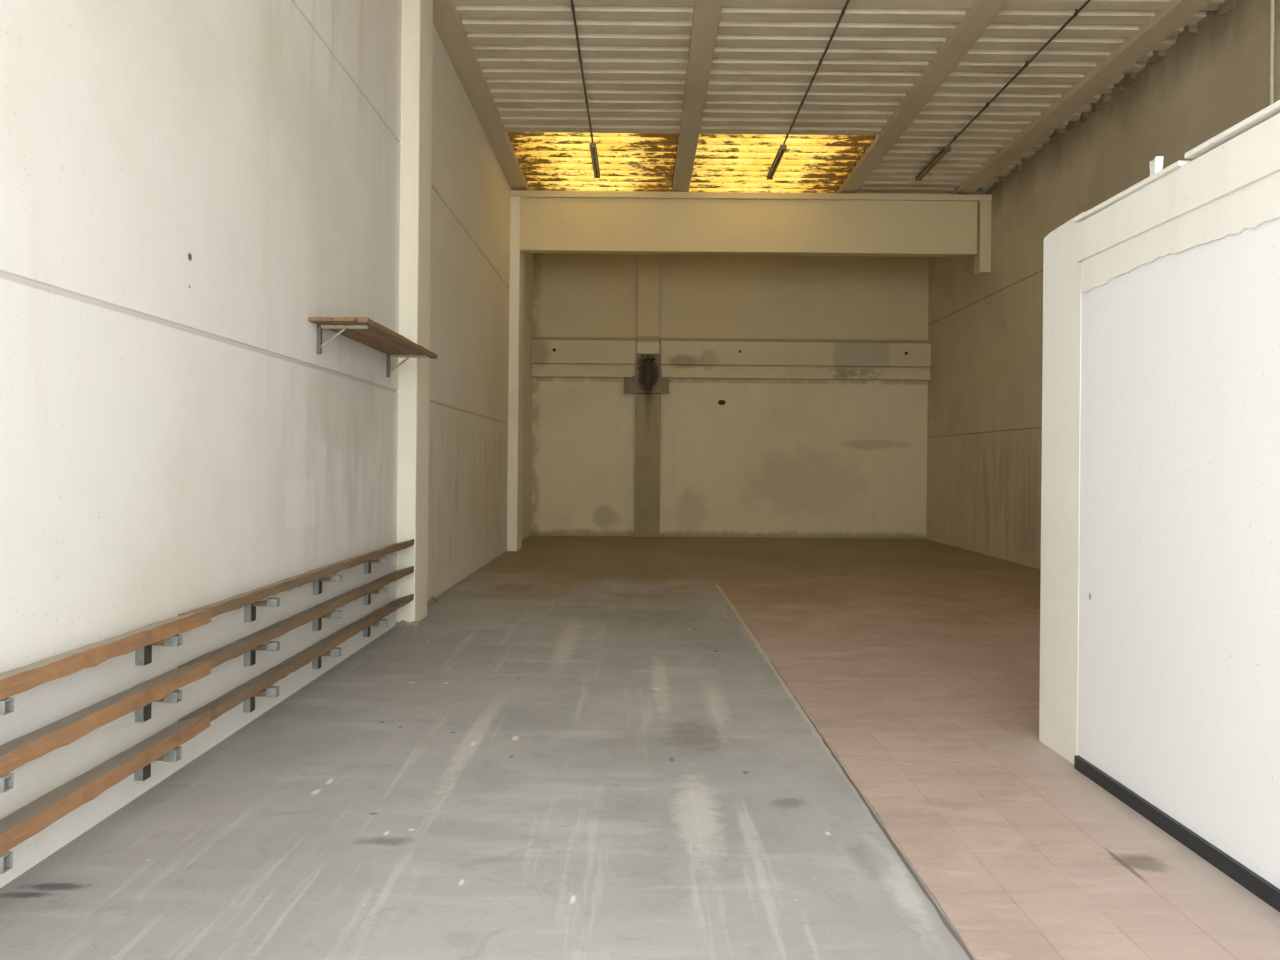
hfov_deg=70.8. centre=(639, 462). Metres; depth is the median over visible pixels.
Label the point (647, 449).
trim
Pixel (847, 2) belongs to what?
conduit
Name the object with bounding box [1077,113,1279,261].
beam
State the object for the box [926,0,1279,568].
wall
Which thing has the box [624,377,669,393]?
trim
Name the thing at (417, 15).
pillar
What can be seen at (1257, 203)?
trim
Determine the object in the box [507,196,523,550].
trim
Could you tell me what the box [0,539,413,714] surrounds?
wooden rail
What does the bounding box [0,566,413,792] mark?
wooden rail
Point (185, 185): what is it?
wall
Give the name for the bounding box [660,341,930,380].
beam
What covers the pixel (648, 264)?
trim
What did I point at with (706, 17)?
beam
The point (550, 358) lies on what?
trim
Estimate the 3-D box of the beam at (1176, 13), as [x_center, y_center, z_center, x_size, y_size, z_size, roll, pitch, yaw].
[5.845,-4.998,9.950,0.320,0.300,19.300,1,0,0]
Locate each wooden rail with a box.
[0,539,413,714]
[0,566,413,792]
[0,594,413,873]
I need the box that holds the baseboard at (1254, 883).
[1074,755,1279,911]
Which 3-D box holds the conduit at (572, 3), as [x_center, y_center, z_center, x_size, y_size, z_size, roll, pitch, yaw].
[-0.730,-4.963,7.140,0.042,0.065,13.480,1,0,0]
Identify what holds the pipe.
attached to the wall at (984, 410)
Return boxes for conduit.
[570,0,592,142]
[783,0,849,143]
[948,0,1090,145]
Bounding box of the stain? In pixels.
[633,353,661,391]
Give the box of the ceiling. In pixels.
[453,0,1224,193]
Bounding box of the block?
[1149,156,1163,175]
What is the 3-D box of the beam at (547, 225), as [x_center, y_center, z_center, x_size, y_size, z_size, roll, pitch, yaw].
[1.956,-4.258,16.275,8.205,0.950,0.250,1,0,0]
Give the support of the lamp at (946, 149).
attached to the ceiling
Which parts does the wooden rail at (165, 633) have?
plate, arm, plate, arm, plate, arm, plate, arm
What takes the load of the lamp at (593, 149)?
attached to the skylight at (549, 161)
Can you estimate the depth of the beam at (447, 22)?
11.76 m
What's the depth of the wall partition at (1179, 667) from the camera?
3.83 m
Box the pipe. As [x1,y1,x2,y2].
[1270,0,1274,104]
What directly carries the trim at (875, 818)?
on the floor
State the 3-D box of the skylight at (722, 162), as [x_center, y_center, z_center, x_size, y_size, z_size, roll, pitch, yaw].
[2.243,-4.998,15.260,3.005,0.052,3.320,1,0,0]
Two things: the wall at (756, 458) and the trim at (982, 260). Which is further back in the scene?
the wall at (756, 458)
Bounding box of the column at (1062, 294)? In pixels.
[1039,212,1083,764]
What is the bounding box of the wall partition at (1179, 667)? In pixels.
[1078,218,1279,888]
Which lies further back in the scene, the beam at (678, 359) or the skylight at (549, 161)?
the beam at (678, 359)
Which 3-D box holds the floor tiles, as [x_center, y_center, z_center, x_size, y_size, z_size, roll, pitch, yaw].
[3.636,1.630,7.100,5.199,0.006,13.600,1,0,0]
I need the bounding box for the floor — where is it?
[0,535,1040,959]
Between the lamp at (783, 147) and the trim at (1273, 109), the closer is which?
the trim at (1273, 109)
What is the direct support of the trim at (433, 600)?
attached to the wall at (185, 185)
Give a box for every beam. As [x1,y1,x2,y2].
[433,0,529,189]
[520,198,977,256]
[672,0,722,191]
[835,0,1008,192]
[949,0,1212,193]
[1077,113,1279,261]
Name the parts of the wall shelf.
arm, arm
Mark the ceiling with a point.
(767, 54)
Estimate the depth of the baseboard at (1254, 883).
3.79 m
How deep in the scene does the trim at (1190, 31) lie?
11.53 m
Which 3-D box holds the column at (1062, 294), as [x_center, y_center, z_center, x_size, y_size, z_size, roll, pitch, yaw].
[2.440,0.145,5.005,0.217,2.955,0.470,1,0,0]
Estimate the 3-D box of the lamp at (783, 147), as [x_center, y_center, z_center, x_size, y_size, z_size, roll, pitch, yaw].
[2.219,-4.917,14.650,0.107,0.146,1.484,1,0,0]
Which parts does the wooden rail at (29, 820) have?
plate, plate, arm, plate, arm, plate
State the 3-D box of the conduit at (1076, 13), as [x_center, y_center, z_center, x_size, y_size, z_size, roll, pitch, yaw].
[4.759,-4.914,7.140,0.042,0.065,13.480,1,0,0]
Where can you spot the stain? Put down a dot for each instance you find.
(648, 374)
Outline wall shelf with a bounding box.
[309,317,437,376]
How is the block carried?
on the trim at (1273, 109)
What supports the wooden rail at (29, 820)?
attached to the wall at (185, 185)
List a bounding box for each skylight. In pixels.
[507,132,678,191]
[689,134,875,192]
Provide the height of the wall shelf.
0.251 m
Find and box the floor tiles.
[718,570,1279,959]
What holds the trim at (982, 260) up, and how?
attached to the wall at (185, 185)
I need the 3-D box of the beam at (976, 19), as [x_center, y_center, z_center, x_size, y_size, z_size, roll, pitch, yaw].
[3.740,-5.016,9.950,0.290,0.300,19.300,1,0,0]
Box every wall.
[0,0,533,887]
[531,253,928,538]
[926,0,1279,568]
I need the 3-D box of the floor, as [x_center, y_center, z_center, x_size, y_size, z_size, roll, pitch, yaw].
[1.934,1.742,9.950,9.300,0.250,19.900,1,0,0]
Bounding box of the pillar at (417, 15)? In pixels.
[396,0,432,621]
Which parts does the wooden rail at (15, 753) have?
plate, plate, arm, plate, arm, plate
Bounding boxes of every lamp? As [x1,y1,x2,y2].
[589,143,599,177]
[767,144,786,179]
[915,146,950,180]
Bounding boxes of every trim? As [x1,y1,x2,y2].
[396,597,437,625]
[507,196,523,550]
[510,190,991,275]
[531,340,635,377]
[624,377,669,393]
[635,393,660,537]
[637,254,659,354]
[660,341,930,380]
[769,659,973,959]
[991,0,1235,190]
[1074,100,1279,221]
[1081,171,1279,291]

